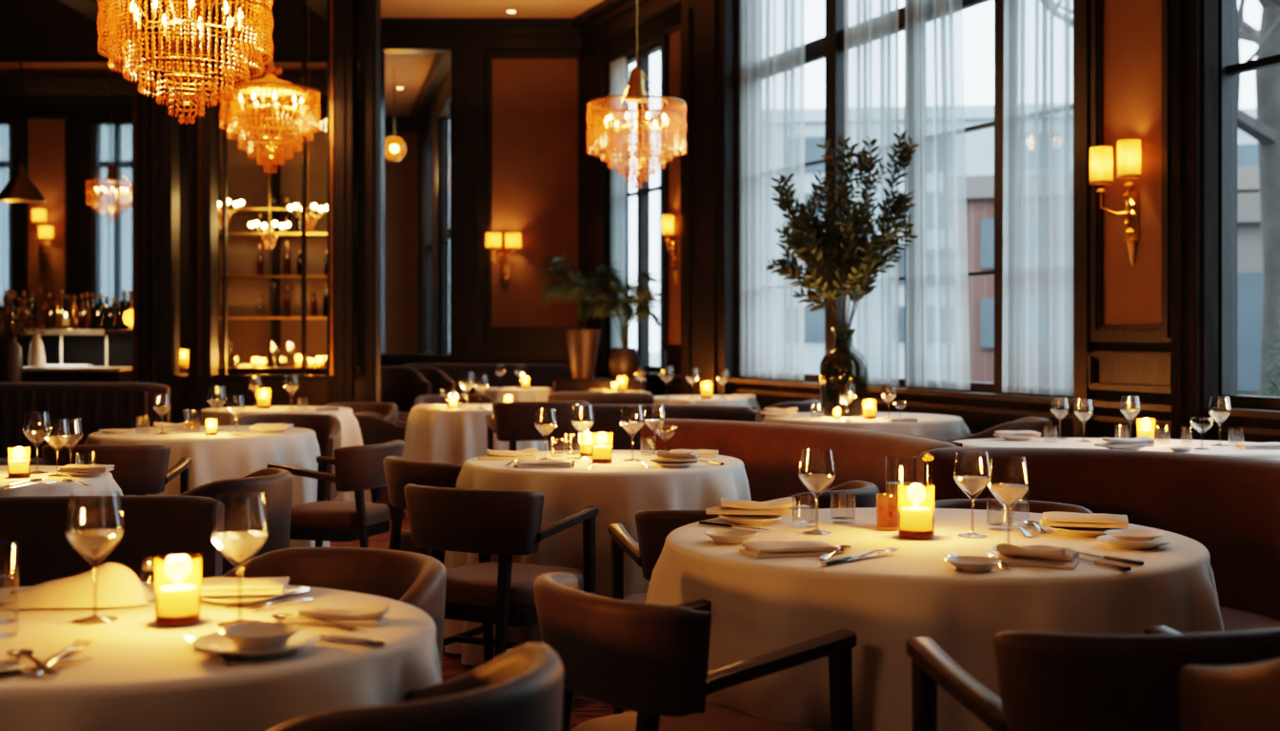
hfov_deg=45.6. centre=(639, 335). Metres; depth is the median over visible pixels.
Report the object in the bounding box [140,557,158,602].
salt shaker
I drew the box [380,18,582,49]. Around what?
ceiling beam
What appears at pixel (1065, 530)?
plate
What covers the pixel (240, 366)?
napkin
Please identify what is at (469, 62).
pilaster
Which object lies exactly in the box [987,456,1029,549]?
wine glass
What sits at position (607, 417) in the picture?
banquette
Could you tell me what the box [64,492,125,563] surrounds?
bowl
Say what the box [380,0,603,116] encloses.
ceiling
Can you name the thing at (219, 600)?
plate
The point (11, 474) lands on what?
cup
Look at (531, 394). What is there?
tablecloth
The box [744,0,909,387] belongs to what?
window
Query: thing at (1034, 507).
tub chair
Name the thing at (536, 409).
wine glass
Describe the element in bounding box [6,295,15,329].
bottle
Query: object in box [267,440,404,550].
armchair
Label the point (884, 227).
leafy branch
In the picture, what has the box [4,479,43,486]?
spoon
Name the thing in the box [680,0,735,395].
pilaster
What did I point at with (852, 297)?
leafy branch
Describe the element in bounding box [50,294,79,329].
lantern
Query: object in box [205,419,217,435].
candle
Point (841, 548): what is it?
spoon
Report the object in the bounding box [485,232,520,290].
wall sconce
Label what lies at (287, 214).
bottle
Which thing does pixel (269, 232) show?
chandelier
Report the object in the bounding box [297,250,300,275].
bottle
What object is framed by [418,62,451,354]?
wall
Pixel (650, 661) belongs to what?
armchair
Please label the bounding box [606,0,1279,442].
wall
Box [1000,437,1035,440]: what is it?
plate
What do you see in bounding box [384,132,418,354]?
wall
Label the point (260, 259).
bottle
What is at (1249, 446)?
napkin
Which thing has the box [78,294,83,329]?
bottle
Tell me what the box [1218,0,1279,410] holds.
window
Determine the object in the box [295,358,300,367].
candle
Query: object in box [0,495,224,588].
settee
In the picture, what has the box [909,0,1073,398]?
window
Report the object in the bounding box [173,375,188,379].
window
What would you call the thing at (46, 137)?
wall panel
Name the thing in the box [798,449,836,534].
wine glass
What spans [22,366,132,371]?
countertop
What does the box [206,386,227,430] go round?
wine glass
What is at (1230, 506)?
banquette
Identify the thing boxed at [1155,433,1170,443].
tumbler
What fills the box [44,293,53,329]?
bottle
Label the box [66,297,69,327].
bottle
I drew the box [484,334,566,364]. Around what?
trim
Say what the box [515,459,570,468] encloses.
napkin
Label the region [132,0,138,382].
trim
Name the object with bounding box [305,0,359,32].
beam
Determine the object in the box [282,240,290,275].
bottle
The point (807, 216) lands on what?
leafy branch
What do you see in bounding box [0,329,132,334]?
countertop
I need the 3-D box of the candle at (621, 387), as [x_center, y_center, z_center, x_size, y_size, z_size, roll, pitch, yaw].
[-0.161,0.431,13.519,0.094,0.134,0.094,0,0,0]
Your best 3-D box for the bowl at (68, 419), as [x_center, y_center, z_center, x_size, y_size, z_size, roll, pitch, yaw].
[-2.061,0.353,5.389,0.090,0.114,0.090,0,0,0]
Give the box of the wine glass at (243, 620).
[210,493,269,626]
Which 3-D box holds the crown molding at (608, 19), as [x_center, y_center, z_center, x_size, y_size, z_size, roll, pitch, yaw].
[3.170,-3.260,7.014,0.180,0.340,20.800,0,0,-22]
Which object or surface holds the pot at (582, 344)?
on the potted palm at (582, 344)
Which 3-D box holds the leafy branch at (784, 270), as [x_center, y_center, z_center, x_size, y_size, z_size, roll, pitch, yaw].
[1.022,-0.170,9.538,0.481,1.048,0.343,0,0,0]
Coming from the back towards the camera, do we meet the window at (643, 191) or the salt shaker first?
the window at (643, 191)
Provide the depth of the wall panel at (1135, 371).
8.38 m
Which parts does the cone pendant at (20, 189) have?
cord, lamp shade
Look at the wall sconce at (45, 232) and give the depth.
15.36 m
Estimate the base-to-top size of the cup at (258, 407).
0.017 m
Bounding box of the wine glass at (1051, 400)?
[1050,400,1069,439]
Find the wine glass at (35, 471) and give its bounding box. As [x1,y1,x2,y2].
[22,413,51,473]
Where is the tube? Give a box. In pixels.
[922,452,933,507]
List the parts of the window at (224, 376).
frame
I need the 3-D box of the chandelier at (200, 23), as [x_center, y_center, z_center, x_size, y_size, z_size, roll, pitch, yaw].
[-1.934,-2.164,6.500,0.722,2.532,0.722,0,0,45]
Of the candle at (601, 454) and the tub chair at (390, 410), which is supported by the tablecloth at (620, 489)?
the candle at (601, 454)
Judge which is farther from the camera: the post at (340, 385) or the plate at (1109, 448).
the post at (340, 385)
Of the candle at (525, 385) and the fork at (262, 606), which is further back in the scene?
the candle at (525, 385)
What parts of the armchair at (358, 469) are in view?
armrest, leg, armrest, seat frame, seat, leg, backrest, leg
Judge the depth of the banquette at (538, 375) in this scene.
16.13 m
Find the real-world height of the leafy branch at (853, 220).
1.216 m
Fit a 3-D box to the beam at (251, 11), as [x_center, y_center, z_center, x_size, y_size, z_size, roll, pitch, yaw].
[-3.950,-3.255,13.750,0.300,0.350,3.500,0,0,0]
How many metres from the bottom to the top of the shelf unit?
3.200 m
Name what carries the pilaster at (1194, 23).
attached to the wall at (650, 32)
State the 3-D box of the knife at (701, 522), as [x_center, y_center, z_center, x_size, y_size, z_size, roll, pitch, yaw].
[0.245,0.493,3.937,0.220,0.008,0.019,0,0,39]
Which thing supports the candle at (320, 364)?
on the countertop at (234, 370)
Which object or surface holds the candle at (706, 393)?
on the tablecloth at (674, 399)
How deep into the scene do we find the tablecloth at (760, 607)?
3.23 m
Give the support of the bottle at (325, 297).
on the shelf unit
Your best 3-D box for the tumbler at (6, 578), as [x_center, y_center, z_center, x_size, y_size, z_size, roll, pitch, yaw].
[-1.065,0.421,2.524,0.068,0.156,0.068,0,0,0]
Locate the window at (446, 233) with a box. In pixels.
[441,104,451,354]
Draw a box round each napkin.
[4,562,158,608]
[58,464,114,472]
[145,421,194,430]
[196,577,289,596]
[238,363,259,367]
[249,423,294,429]
[280,602,389,627]
[315,406,341,410]
[415,403,446,408]
[478,448,538,459]
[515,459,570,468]
[650,450,699,461]
[670,449,718,457]
[705,497,796,516]
[729,394,756,398]
[739,540,839,558]
[760,406,798,414]
[887,417,918,421]
[989,543,1079,569]
[993,430,1040,437]
[1040,512,1128,528]
[1094,436,1153,446]
[1235,441,1279,449]
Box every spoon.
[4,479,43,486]
[5,649,60,676]
[62,479,91,485]
[271,614,358,630]
[587,463,597,469]
[818,545,852,559]
[1023,520,1046,533]
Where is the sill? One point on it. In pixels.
(1238, 412)
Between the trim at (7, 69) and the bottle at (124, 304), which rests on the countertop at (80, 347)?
the bottle at (124, 304)
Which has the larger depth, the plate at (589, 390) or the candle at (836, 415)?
the plate at (589, 390)
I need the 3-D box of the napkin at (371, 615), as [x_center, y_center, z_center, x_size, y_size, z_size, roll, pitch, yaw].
[-0.527,0.484,2.645,0.181,0.030,0.074,0,0,6]
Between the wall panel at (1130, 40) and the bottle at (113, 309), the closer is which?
the wall panel at (1130, 40)
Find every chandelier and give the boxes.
[85,0,132,216]
[98,0,272,105]
[218,199,243,216]
[220,0,320,158]
[248,0,290,239]
[287,0,327,222]
[586,0,686,174]
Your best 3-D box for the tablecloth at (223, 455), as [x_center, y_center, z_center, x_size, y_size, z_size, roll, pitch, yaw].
[-2.230,0.865,7.855,1.295,0.730,1.299,0,0,44]
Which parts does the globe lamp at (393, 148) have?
bulb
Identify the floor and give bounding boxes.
[330,486,629,730]
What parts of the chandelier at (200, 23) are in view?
bulb, bulb, bulb, bulb, bulb, bulb, bulb, bulb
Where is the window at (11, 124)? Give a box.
[11,123,13,290]
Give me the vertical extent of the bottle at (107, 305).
0.291 m
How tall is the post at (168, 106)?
4.300 m
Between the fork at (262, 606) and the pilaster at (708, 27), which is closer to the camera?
the fork at (262, 606)
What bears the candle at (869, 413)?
on the tablecloth at (931, 426)
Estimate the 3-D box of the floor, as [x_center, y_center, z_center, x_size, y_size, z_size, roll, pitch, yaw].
[0.450,1.250,10.500,14.100,0.001,27.400,0,0,0]
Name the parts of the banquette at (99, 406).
seat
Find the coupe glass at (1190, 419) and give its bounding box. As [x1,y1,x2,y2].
[1190,419,1213,449]
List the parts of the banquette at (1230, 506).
seat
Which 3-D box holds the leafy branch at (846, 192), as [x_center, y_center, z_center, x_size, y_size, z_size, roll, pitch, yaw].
[1.278,-0.443,9.331,0.422,1.594,0.259,0,0,-23]
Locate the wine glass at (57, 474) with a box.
[43,419,70,477]
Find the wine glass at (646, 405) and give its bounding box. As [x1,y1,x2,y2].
[643,404,666,455]
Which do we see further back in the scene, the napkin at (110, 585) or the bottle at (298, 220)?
the bottle at (298, 220)
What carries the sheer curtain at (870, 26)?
hanging from the wall at (650, 32)
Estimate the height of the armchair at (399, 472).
0.742 m
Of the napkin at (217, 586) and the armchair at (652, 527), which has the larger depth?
the armchair at (652, 527)
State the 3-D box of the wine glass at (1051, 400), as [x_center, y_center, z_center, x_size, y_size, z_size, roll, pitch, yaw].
[2.011,0.398,7.298,0.089,0.200,0.089,0,0,0]
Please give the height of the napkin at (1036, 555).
0.045 m
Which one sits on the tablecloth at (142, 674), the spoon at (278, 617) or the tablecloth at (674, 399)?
the spoon at (278, 617)
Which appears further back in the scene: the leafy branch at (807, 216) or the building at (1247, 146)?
the building at (1247, 146)
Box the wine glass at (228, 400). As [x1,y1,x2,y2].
[226,400,245,435]
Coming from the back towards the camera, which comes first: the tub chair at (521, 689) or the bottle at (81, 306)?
the bottle at (81, 306)
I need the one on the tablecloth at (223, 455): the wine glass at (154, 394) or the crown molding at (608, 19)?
the wine glass at (154, 394)
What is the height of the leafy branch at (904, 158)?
1.642 m
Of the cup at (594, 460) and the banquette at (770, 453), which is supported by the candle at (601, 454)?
the cup at (594, 460)
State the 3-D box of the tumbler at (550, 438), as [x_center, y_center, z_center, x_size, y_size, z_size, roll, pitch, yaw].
[-0.342,0.462,6.280,0.061,0.074,0.061,0,0,0]
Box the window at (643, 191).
[625,39,666,373]
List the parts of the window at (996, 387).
frame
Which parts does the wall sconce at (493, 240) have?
lamp shade, plate, lamp shade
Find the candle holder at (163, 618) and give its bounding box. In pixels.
[155,611,199,626]
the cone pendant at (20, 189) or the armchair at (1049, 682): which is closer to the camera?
the armchair at (1049, 682)
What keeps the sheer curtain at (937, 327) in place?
hanging from the wall at (650, 32)
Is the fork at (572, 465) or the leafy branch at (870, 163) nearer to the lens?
the fork at (572, 465)
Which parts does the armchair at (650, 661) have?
leg, backrest, leg, armrest, seat, armrest, leg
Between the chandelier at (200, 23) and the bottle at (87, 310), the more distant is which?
the bottle at (87, 310)
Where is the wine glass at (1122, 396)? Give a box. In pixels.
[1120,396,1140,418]
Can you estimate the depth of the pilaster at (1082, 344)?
8.72 m
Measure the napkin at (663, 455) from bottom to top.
0.042 m
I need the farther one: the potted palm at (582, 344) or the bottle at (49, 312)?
the potted palm at (582, 344)
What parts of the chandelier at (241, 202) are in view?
frame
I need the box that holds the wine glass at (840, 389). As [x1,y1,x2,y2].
[839,388,856,420]
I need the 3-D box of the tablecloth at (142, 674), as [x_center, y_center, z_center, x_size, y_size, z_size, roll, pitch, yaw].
[-0.962,0.865,2.631,1.342,0.730,1.168,0,0,-25]
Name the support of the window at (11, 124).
in the wall at (52, 30)
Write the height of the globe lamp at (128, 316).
0.175 m
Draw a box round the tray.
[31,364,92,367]
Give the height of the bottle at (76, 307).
0.300 m
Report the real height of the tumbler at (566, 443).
0.098 m
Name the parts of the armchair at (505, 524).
leg, backrest, leg, seat frame, leg, seat, armrest, leg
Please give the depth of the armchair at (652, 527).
4.42 m
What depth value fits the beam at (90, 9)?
14.73 m
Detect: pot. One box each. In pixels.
[564,329,600,379]
[607,347,639,379]
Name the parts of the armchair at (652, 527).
leg, armrest, seat, backrest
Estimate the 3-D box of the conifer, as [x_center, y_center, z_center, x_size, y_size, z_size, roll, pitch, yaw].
[4.361,0.291,9.949,0.953,1.717,0.947,0,0,0]
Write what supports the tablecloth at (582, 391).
on the round table
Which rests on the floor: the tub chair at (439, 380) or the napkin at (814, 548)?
the tub chair at (439, 380)
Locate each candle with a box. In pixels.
[7,452,30,478]
[154,560,201,626]
[180,353,188,367]
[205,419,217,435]
[251,360,259,367]
[257,388,270,408]
[260,362,265,367]
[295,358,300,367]
[308,362,314,367]
[316,360,323,367]
[449,401,457,409]
[521,380,529,388]
[579,437,594,456]
[591,432,612,463]
[616,376,627,391]
[700,385,712,399]
[833,413,840,419]
[862,403,876,419]
[898,484,935,539]
[1136,422,1155,443]
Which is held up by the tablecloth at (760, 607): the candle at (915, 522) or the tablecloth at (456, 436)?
the candle at (915, 522)
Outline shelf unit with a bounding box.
[218,113,327,366]
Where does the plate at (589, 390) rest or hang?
on the tablecloth at (582, 391)
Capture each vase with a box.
[28,332,45,365]
[819,328,868,417]
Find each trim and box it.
[0,61,359,77]
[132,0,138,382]
[151,0,156,375]
[198,0,200,375]
[330,0,334,375]
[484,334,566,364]
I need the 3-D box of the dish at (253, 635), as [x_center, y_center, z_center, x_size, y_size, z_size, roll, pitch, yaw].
[-0.598,0.476,2.402,0.125,0.026,0.125,0,0,0]
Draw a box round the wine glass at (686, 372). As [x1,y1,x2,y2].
[685,372,699,399]
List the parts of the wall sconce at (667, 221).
lamp shade, arm, plate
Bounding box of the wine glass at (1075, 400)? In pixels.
[1074,400,1093,441]
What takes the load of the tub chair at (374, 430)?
on the floor
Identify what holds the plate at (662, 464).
on the tablecloth at (620, 489)
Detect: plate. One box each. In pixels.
[62,471,107,477]
[99,428,133,434]
[192,629,319,659]
[198,594,280,606]
[254,429,286,433]
[588,389,607,391]
[653,461,697,467]
[719,515,782,525]
[764,414,791,417]
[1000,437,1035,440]
[1047,526,1124,537]
[1097,535,1172,549]
[1103,446,1143,450]
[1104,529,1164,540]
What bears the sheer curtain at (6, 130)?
hanging from the window at (11, 124)
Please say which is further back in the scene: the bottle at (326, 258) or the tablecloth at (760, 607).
the bottle at (326, 258)
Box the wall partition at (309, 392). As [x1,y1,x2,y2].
[155,380,365,426]
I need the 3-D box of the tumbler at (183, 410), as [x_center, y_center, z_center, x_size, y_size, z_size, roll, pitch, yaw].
[-2.320,0.443,7.897,0.092,0.112,0.092,0,0,0]
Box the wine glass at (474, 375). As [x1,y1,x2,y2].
[473,375,488,409]
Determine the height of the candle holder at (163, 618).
0.014 m
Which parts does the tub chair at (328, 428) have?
backrest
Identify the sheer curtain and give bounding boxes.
[0,123,12,306]
[91,123,132,306]
[609,57,627,350]
[740,0,804,380]
[843,0,899,386]
[904,0,970,390]
[1002,0,1073,396]
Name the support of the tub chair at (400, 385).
on the floor
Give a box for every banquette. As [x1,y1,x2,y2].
[0,381,170,465]
[402,363,569,394]
[547,391,654,451]
[577,403,761,450]
[640,419,962,507]
[917,447,1279,631]
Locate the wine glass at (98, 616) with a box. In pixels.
[64,492,125,622]
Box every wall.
[0,0,359,365]
[360,0,365,375]
[380,49,579,378]
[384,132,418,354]
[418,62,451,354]
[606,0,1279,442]
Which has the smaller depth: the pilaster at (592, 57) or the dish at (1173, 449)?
the dish at (1173, 449)
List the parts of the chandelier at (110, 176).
frame, crown, hanging rod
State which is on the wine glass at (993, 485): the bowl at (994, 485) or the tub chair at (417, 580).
the bowl at (994, 485)
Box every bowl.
[43,419,70,448]
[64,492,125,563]
[210,493,269,567]
[570,407,595,429]
[620,405,644,430]
[798,449,836,492]
[953,450,991,496]
[987,456,1029,509]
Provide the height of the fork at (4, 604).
0.012 m
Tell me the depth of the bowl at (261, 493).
2.62 m
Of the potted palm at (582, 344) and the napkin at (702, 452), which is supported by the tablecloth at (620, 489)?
the napkin at (702, 452)
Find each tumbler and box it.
[0,539,19,634]
[75,452,96,473]
[182,409,201,431]
[549,438,564,457]
[565,442,579,459]
[640,443,655,456]
[791,495,818,528]
[830,490,856,524]
[876,493,899,531]
[986,496,1013,531]
[1006,490,1029,519]
[1043,431,1057,439]
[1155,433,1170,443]
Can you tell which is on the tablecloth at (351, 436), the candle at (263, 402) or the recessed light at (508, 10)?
the candle at (263, 402)
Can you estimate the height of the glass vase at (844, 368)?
0.538 m
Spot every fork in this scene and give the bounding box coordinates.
[0,601,14,605]
[3,481,56,490]
[27,640,92,675]
[185,635,239,664]
[241,598,313,610]
[569,460,578,467]
[845,547,899,561]
[946,552,962,571]
[985,551,1009,569]
[1009,523,1032,537]
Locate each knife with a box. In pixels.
[0,657,92,678]
[224,586,309,607]
[319,635,384,646]
[699,460,723,464]
[699,520,768,530]
[820,552,880,565]
[1076,557,1131,571]
[1079,552,1144,565]
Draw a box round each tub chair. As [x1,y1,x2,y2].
[179,467,293,575]
[220,547,446,674]
[229,413,341,543]
[271,642,563,730]
[323,401,398,503]
[353,412,406,445]
[357,365,432,422]
[412,367,456,395]
[413,394,495,406]
[759,400,821,420]
[786,480,879,509]
[919,499,1093,514]
[946,417,1052,441]
[1179,658,1279,730]
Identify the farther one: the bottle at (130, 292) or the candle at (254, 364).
the bottle at (130, 292)
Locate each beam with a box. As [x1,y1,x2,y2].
[58,0,132,32]
[218,0,266,32]
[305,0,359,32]
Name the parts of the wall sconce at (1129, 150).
lamp shade, arm, lamp shade, arm, plate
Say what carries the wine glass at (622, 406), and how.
on the tablecloth at (620, 489)
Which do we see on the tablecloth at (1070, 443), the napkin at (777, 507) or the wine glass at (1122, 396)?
the wine glass at (1122, 396)
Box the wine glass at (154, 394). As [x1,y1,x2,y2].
[152,394,171,434]
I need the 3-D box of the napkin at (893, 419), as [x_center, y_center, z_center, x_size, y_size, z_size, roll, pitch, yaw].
[1.524,0.487,8.832,0.164,0.022,0.096,0,0,0]
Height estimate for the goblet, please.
0.175 m
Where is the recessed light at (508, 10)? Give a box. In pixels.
[505,9,517,13]
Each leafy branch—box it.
[764,223,837,328]
[769,171,840,328]
[774,213,850,328]
[782,170,846,328]
[807,178,849,328]
[816,135,874,328]
[818,195,879,328]
[843,135,888,328]
[843,234,895,328]
[848,126,919,326]
[848,190,919,328]
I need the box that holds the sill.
[600,370,1279,436]
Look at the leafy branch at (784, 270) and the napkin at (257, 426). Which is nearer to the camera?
the napkin at (257, 426)
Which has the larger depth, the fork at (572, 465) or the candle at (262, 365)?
the candle at (262, 365)
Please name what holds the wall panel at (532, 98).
attached to the wall at (491, 349)
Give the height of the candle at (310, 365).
0.073 m
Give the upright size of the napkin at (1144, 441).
0.040 m
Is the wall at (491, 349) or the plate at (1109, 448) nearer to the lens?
the plate at (1109, 448)
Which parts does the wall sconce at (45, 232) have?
lamp shade, arm, plate, lamp shade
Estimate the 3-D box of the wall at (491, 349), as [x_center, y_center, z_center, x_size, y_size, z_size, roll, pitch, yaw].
[-1.750,-1.090,16.775,2.700,4.680,0.150,0,0,0]
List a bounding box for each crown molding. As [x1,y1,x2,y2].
[0,77,359,110]
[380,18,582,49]
[384,54,451,132]
[572,0,680,47]
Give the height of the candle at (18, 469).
0.105 m
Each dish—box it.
[220,621,301,650]
[703,529,759,543]
[944,556,1001,572]
[1168,446,1194,452]
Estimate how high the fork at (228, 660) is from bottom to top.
0.012 m
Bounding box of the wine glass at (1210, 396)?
[1208,396,1231,445]
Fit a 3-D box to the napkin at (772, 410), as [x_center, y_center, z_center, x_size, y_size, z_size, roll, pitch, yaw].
[0.845,0.461,9.325,0.242,0.040,0.099,0,0,0]
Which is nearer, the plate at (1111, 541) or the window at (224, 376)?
the plate at (1111, 541)
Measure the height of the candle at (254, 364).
0.085 m
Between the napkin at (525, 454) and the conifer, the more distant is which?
the conifer
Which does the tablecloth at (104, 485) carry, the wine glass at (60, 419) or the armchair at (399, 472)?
the wine glass at (60, 419)
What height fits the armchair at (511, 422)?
0.847 m
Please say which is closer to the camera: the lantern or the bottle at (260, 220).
the lantern
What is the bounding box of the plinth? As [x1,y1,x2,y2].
[180,367,188,375]
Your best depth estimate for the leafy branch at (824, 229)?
9.44 m
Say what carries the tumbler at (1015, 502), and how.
on the tablecloth at (760, 607)
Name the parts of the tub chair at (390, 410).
backrest, leg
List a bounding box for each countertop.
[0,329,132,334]
[0,329,132,366]
[21,335,132,381]
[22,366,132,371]
[218,366,327,375]
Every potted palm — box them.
[538,253,626,379]
[577,270,664,379]
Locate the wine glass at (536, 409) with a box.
[534,408,557,459]
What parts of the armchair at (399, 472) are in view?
leg, seat frame, backrest, seat, leg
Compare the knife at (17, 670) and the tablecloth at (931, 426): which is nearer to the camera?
the knife at (17, 670)
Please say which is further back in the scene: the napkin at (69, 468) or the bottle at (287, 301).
the bottle at (287, 301)
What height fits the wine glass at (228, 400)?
0.200 m
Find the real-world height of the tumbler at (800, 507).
0.082 m
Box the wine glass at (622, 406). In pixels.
[620,405,644,460]
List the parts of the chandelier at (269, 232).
bulb, bulb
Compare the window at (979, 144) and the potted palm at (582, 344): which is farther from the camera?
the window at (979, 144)
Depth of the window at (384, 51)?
16.67 m
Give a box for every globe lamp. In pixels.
[122,309,132,329]
[385,137,406,160]
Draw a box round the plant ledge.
[553,378,646,393]
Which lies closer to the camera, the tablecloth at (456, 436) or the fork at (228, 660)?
the fork at (228, 660)
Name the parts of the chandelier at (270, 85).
hanging rod, frame, crown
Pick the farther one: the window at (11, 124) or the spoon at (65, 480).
the window at (11, 124)
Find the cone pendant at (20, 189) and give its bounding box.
[0,0,45,202]
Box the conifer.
[1254,294,1279,397]
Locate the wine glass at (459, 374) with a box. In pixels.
[458,374,475,409]
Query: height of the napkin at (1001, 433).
0.028 m
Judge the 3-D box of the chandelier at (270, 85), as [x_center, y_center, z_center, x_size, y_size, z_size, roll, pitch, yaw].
[-2.680,-2.301,11.050,0.715,2.257,0.716,0,0,-42]
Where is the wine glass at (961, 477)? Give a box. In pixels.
[953,450,991,537]
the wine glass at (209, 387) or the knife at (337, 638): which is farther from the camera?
the wine glass at (209, 387)
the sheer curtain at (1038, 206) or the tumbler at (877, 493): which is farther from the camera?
the sheer curtain at (1038, 206)
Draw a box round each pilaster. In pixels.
[454,47,484,363]
[579,37,606,378]
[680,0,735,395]
[1073,0,1094,438]
[1171,0,1218,440]
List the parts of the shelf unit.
shelf, shelf, shelf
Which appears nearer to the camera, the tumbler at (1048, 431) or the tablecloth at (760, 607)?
the tablecloth at (760, 607)
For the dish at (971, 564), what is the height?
0.020 m
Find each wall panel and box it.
[21,113,71,329]
[486,52,579,332]
[663,22,680,351]
[1087,351,1171,394]
[1090,0,1171,342]
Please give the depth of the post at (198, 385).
11.65 m
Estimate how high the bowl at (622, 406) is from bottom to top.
0.124 m
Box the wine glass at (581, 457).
[570,407,595,459]
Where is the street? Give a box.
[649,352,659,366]
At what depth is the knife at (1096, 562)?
3.27 m
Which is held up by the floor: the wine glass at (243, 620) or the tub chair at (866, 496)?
the tub chair at (866, 496)
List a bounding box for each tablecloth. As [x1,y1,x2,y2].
[0,465,122,497]
[0,581,442,730]
[83,425,330,548]
[195,406,372,502]
[402,403,548,517]
[443,450,751,665]
[474,387,553,402]
[581,391,651,394]
[628,507,1223,730]
[654,395,760,411]
[761,412,970,439]
[953,438,1279,460]
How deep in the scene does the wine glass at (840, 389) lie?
8.86 m
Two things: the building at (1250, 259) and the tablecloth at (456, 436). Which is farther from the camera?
the building at (1250, 259)
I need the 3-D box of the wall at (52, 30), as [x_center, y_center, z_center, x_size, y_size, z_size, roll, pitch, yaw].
[-5.163,-1.090,15.560,4.826,4.680,0.120,0,0,0]
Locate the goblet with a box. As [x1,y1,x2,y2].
[885,456,916,524]
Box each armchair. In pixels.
[41,444,191,496]
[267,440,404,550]
[382,456,462,564]
[403,483,598,663]
[485,400,589,455]
[533,572,856,730]
[608,504,810,715]
[906,625,1279,730]
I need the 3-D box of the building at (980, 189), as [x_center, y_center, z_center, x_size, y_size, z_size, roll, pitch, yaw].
[8.600,-0.475,26.000,5.800,4.050,6.300,0,0,20]
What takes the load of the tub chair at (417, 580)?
on the floor
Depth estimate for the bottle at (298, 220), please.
13.47 m
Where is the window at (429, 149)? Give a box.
[425,137,432,352]
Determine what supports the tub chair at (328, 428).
on the floor
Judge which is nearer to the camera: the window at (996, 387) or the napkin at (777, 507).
the napkin at (777, 507)
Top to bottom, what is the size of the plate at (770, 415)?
0.017 m
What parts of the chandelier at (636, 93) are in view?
crown, hanging rod, frame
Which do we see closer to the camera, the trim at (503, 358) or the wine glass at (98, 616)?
the wine glass at (98, 616)
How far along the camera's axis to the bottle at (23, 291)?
13.18 m
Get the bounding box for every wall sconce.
[31,208,53,279]
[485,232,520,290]
[660,215,678,283]
[1089,139,1140,265]
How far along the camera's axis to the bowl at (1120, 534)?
3.60 m
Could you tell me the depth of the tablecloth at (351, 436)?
10.14 m
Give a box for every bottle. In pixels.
[0,299,2,327]
[1,290,8,329]
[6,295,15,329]
[15,297,20,329]
[20,290,28,329]
[27,292,36,329]
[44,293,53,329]
[59,290,66,327]
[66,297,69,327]
[71,297,79,327]
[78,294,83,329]
[82,292,91,329]
[89,293,97,329]
[96,294,105,329]
[104,296,110,329]
[109,297,117,329]
[116,302,119,329]
[120,290,129,329]
[128,291,132,310]
[256,214,263,232]
[257,243,263,275]
[282,198,290,232]
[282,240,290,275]
[283,285,290,317]
[296,201,300,232]
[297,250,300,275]
[310,289,317,317]
[322,283,327,317]
[323,250,327,275]
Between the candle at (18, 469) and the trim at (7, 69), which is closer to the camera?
the candle at (18, 469)
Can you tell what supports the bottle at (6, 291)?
on the countertop at (80, 347)
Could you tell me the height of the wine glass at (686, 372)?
0.242 m
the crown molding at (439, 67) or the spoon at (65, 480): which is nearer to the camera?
the spoon at (65, 480)
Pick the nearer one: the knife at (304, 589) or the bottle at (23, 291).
the knife at (304, 589)
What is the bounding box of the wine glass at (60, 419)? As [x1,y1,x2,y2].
[57,419,82,473]
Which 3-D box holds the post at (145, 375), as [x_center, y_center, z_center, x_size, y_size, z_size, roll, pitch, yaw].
[-3.781,-0.900,11.745,0.117,4.300,0.230,0,0,0]
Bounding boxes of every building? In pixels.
[965,165,1259,382]
[1237,107,1258,166]
[1237,192,1262,396]
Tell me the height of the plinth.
0.988 m
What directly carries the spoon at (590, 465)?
on the tablecloth at (620, 489)
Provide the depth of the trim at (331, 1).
11.62 m
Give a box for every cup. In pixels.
[8,472,29,478]
[257,405,270,408]
[580,452,592,456]
[591,458,612,463]
[700,396,712,399]
[862,416,876,419]
[899,529,934,539]
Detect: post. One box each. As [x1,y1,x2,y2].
[138,0,156,383]
[156,0,179,423]
[188,0,218,426]
[327,0,357,403]
[365,0,380,498]
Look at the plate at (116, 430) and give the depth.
7.70 m
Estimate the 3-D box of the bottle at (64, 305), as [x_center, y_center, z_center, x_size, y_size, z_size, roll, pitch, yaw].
[-5.011,-0.220,13.200,0.083,0.342,0.083,0,0,18]
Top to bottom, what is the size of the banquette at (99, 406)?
0.930 m
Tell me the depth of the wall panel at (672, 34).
14.38 m
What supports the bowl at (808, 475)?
on the wine glass at (807, 475)
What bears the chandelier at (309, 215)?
hanging from the beam at (319, 7)

